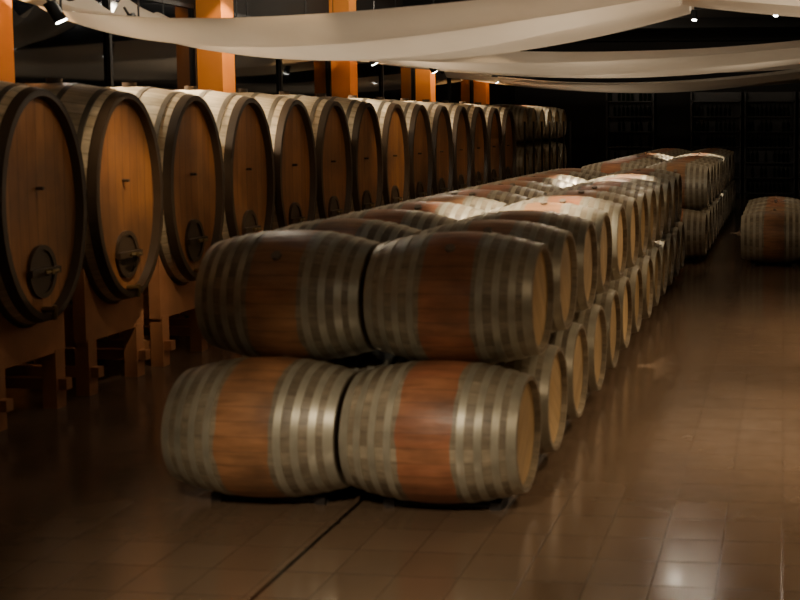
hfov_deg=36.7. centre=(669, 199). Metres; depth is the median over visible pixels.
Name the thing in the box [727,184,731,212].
wine barrel
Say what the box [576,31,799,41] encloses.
ceiling beam
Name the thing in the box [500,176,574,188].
wine barrel
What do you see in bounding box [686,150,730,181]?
wine barrel
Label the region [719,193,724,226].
wine barrel
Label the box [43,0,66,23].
ceiling spotlight
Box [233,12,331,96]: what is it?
window
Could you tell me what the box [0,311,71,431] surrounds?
stand
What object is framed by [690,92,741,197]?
shelf
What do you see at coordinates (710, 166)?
wine barrel
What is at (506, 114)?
barrel
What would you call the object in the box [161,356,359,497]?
wine barrel
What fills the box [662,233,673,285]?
wine barrel
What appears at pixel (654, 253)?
wine barrel
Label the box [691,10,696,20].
ceiling spotlight
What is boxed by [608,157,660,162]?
wine barrel
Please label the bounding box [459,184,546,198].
wine barrel
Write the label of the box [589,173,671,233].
wine barrel
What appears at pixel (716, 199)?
wine barrel
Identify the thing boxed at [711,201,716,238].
wine barrel
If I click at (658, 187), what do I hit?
wine barrel
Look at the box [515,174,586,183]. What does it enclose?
wine barrel
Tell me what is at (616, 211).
wine barrel
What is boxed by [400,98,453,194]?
wine barrel
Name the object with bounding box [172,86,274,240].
barrel
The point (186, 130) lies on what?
barrel
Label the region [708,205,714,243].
wine barrel
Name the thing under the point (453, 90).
window
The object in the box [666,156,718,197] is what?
wine barrel
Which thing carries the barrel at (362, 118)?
on the stand
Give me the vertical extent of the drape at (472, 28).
1.768 m
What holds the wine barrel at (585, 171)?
on the wine barrel
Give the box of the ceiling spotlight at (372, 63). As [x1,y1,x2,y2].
[369,0,377,65]
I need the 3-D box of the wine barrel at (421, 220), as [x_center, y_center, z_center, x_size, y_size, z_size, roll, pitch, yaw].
[-2.027,0.453,8.382,0.960,0.775,0.775,0,4,6]
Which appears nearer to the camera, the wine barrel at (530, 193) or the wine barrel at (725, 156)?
the wine barrel at (530, 193)
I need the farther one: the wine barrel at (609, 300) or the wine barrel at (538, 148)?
the wine barrel at (538, 148)
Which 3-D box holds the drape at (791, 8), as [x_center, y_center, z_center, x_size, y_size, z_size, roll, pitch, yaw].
[3.791,-2.333,10.136,7.510,1.493,4.000,0,4,6]
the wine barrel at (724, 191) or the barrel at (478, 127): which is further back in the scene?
the wine barrel at (724, 191)
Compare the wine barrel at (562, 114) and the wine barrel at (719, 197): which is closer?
the wine barrel at (719, 197)
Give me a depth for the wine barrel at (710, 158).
20.74 m
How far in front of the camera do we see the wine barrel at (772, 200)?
19.15 m
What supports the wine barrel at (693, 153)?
on the wine barrel at (722, 194)
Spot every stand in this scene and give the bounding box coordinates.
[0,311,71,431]
[5,268,149,395]
[64,255,207,366]
[143,287,189,338]
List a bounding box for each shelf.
[606,92,655,160]
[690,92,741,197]
[744,92,795,197]
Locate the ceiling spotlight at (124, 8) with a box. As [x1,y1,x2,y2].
[123,0,139,16]
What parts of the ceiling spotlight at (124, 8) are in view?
stem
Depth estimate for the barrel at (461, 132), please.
18.63 m
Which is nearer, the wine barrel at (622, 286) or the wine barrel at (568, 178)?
the wine barrel at (622, 286)
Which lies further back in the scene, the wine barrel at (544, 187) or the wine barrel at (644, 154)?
the wine barrel at (644, 154)
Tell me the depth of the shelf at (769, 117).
31.73 m
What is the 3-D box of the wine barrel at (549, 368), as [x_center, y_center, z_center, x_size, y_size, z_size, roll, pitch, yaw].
[-1.167,1.222,7.148,0.960,0.776,0.776,0,4,6]
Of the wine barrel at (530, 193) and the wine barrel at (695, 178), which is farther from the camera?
the wine barrel at (695, 178)
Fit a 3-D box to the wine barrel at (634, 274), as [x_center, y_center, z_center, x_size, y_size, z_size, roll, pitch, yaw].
[-0.776,0.940,11.094,0.960,0.811,0.796,0,2,6]
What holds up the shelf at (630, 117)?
on the floor
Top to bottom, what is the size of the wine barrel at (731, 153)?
0.791 m
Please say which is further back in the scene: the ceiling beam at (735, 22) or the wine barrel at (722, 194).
the ceiling beam at (735, 22)
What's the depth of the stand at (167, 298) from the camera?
10.00 m
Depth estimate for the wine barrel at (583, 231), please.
8.14 m
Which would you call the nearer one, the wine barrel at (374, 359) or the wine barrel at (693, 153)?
the wine barrel at (374, 359)
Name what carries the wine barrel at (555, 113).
on the rack at (533, 141)
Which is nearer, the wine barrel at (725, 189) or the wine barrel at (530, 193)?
the wine barrel at (530, 193)
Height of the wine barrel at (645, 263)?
0.790 m
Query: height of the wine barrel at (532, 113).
0.776 m
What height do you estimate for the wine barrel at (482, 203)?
0.786 m
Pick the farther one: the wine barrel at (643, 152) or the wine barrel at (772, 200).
the wine barrel at (643, 152)
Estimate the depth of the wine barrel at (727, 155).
23.88 m
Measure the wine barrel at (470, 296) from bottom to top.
0.776 m
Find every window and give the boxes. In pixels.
[12,0,197,89]
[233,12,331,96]
[357,61,415,100]
[435,71,473,103]
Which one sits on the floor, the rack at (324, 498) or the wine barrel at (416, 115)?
the rack at (324, 498)
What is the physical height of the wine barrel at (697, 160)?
0.776 m
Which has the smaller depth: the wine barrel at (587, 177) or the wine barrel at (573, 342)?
the wine barrel at (573, 342)
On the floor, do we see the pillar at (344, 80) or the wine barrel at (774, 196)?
the pillar at (344, 80)
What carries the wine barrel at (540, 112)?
on the rack at (533, 141)
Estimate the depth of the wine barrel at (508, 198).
10.59 m
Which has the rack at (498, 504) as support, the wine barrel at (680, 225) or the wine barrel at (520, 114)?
the wine barrel at (680, 225)
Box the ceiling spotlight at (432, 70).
[429,0,436,73]
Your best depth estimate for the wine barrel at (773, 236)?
16.61 m
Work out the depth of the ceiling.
29.86 m
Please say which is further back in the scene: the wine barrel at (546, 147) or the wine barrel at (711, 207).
the wine barrel at (546, 147)
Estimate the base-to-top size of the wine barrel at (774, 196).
0.790 m
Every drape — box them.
[20,0,694,60]
[246,0,799,77]
[444,69,799,92]
[682,0,799,16]
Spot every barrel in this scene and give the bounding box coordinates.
[0,81,86,326]
[26,78,163,305]
[108,82,224,286]
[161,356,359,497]
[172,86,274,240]
[194,229,380,360]
[231,89,316,230]
[241,350,397,371]
[274,218,421,242]
[277,91,352,219]
[314,93,382,212]
[328,209,457,230]
[339,360,540,503]
[348,95,409,205]
[363,231,553,363]
[369,201,485,219]
[375,97,432,199]
[396,344,567,454]
[399,193,507,210]
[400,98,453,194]
[420,219,577,332]
[422,99,471,190]
[433,189,529,204]
[442,101,487,186]
[457,210,597,312]
[459,102,502,182]
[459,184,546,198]
[475,102,515,179]
[482,180,561,193]
[484,201,611,294]
[494,104,528,140]
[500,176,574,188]
[511,196,626,280]
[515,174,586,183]
[516,105,537,141]
[516,144,537,173]
[516,146,529,176]
[522,105,545,140]
[522,143,545,171]
[530,143,552,170]
[531,190,638,268]
[534,106,552,139]
[534,171,597,180]
[535,142,559,169]
[539,106,559,139]
[543,106,566,138]
[544,141,566,168]
[548,185,647,257]
[548,322,588,420]
[549,168,607,176]
[563,181,656,248]
[572,304,606,392]
[577,177,663,240]
[581,162,644,173]
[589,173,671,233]
[593,289,620,368]
[599,160,651,167]
[601,170,677,227]
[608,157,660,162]
[608,168,681,221]
[608,276,631,349]
[609,158,656,164]
[624,265,642,332]
[626,153,670,159]
[627,156,665,161]
[629,152,673,158]
[636,255,652,318]
[643,152,676,156]
[646,162,709,210]
[646,247,660,306]
[648,150,680,155]
[652,149,687,153]
[653,150,684,154]
[654,160,712,204]
[654,239,667,295]
[657,159,715,200]
[662,148,690,152]
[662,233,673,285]
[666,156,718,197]
[669,156,721,194]
[669,227,679,276]
[672,154,723,191]
[676,221,684,268]
[677,153,724,189]
[680,209,707,258]
[684,152,727,186]
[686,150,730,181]
[687,151,729,184]
[692,148,734,178]
[693,148,733,180]
[697,208,711,249]
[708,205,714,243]
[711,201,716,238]
[715,198,719,234]
[717,196,721,229]
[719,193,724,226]
[721,190,726,222]
[724,188,728,218]
[725,186,730,215]
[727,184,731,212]
[741,210,799,262]
[743,207,799,214]
[745,202,799,210]
[747,199,799,206]
[748,195,799,202]
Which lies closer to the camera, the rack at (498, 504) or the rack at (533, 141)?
the rack at (498, 504)
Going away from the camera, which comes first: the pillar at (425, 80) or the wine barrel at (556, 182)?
the wine barrel at (556, 182)
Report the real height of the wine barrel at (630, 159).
0.775 m
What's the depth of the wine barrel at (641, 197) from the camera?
11.32 m
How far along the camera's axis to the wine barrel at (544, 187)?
12.17 m
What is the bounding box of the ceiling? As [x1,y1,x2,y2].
[402,0,799,32]
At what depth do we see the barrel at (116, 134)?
9.06 m
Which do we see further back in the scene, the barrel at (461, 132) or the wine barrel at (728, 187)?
the wine barrel at (728, 187)
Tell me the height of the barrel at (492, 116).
1.827 m
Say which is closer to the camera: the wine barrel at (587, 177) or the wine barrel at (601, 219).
the wine barrel at (601, 219)
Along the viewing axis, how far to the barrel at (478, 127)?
19.70 m
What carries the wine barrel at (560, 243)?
on the wine barrel at (549, 368)
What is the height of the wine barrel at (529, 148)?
0.803 m
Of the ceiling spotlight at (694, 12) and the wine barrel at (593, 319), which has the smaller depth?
the wine barrel at (593, 319)
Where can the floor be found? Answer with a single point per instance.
(678, 477)
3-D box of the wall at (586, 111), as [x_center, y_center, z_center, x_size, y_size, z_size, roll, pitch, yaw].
[3.393,-2.335,31.835,16.000,4.500,0.200,0,4,6]
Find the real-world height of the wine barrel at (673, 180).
0.790 m
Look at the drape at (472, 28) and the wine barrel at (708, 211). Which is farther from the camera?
the wine barrel at (708, 211)
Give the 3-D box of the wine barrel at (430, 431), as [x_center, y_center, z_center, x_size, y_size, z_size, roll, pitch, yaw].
[-1.249,1.277,6.359,0.960,0.775,0.775,0,4,6]
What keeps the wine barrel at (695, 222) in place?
on the rack
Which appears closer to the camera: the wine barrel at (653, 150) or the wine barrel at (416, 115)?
the wine barrel at (416, 115)
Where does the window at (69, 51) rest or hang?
in the wall at (498, 93)
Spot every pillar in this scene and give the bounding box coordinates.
[0,0,14,82]
[195,0,234,92]
[329,0,357,97]
[415,69,435,101]
[473,80,489,104]
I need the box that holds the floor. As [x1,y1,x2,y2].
[0,197,799,599]
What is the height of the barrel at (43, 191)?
1.827 m
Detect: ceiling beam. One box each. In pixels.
[403,0,716,9]
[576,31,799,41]
[635,17,799,28]
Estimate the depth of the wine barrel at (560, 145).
27.20 m
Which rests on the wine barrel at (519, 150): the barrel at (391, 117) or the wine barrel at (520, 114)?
the wine barrel at (520, 114)
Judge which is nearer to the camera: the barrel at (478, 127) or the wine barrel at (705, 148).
the barrel at (478, 127)
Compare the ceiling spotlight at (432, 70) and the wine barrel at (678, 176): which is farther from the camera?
the ceiling spotlight at (432, 70)
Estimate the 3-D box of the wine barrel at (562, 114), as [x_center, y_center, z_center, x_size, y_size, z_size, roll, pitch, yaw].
[-2.990,-1.832,27.322,0.960,0.777,0.774,0,4,6]
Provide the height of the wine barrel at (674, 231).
0.786 m
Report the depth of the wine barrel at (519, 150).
23.07 m
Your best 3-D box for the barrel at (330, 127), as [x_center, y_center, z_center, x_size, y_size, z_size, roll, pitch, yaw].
[-4.455,-0.350,13.418,1.286,1.827,1.034,0,4,6]
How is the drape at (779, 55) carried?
hanging from the ceiling
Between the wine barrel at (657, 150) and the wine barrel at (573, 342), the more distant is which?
the wine barrel at (657, 150)
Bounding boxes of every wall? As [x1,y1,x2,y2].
[148,0,514,297]
[515,40,799,196]
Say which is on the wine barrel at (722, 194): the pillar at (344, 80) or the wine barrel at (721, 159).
the wine barrel at (721, 159)
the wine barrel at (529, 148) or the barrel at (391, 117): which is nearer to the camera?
the barrel at (391, 117)
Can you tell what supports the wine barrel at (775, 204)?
on the rack
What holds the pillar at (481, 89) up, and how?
on the floor
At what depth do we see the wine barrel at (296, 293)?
6.49 m
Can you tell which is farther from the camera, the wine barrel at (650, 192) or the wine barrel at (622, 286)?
the wine barrel at (650, 192)
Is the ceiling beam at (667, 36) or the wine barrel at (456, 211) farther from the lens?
the ceiling beam at (667, 36)
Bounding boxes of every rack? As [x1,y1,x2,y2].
[211,488,344,504]
[383,454,541,510]
[516,121,570,174]
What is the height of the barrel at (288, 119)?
1.827 m
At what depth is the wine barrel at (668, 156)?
22.42 m
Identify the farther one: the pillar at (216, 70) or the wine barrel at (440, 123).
the wine barrel at (440, 123)
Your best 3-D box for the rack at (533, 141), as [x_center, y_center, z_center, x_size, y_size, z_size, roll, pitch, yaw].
[-3.192,-0.683,25.382,1.140,2.100,4.884,0,4,6]
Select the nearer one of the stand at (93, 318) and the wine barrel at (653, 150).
the stand at (93, 318)
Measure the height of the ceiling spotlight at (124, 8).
1.551 m
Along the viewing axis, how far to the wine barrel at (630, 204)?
10.51 m
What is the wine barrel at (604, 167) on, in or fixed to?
on the wine barrel
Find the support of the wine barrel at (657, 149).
on the wine barrel
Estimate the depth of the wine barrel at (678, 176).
15.31 m
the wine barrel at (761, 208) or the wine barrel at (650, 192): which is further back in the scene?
the wine barrel at (761, 208)
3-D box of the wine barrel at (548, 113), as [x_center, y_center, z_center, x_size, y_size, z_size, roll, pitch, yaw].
[-3.152,-1.720,25.714,0.960,0.777,0.774,0,4,6]
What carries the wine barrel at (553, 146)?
on the wine barrel
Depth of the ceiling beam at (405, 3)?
22.87 m
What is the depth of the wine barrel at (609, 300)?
9.45 m
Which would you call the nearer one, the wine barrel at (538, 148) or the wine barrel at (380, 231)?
the wine barrel at (380, 231)
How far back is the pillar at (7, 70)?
10.77 m
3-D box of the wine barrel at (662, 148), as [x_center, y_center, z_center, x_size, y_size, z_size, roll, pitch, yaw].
[0.007,-0.809,26.481,0.960,0.780,0.776,0,4,6]
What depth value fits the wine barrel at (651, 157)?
20.81 m
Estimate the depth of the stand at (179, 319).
11.09 m
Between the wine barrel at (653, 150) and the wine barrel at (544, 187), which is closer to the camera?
the wine barrel at (544, 187)
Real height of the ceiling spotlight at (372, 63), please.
1.551 m
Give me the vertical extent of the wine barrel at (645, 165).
0.776 m
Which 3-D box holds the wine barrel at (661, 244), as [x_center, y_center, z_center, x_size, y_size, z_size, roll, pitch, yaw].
[-0.534,0.776,13.461,0.960,0.791,0.776,0,4,6]
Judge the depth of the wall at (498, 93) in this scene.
18.47 m
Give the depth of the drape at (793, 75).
25.00 m
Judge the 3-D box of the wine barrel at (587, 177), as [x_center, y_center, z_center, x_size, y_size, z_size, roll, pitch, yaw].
[-1.409,0.013,14.697,0.960,0.775,0.775,0,4,6]
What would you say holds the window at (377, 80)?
in the wall at (498, 93)

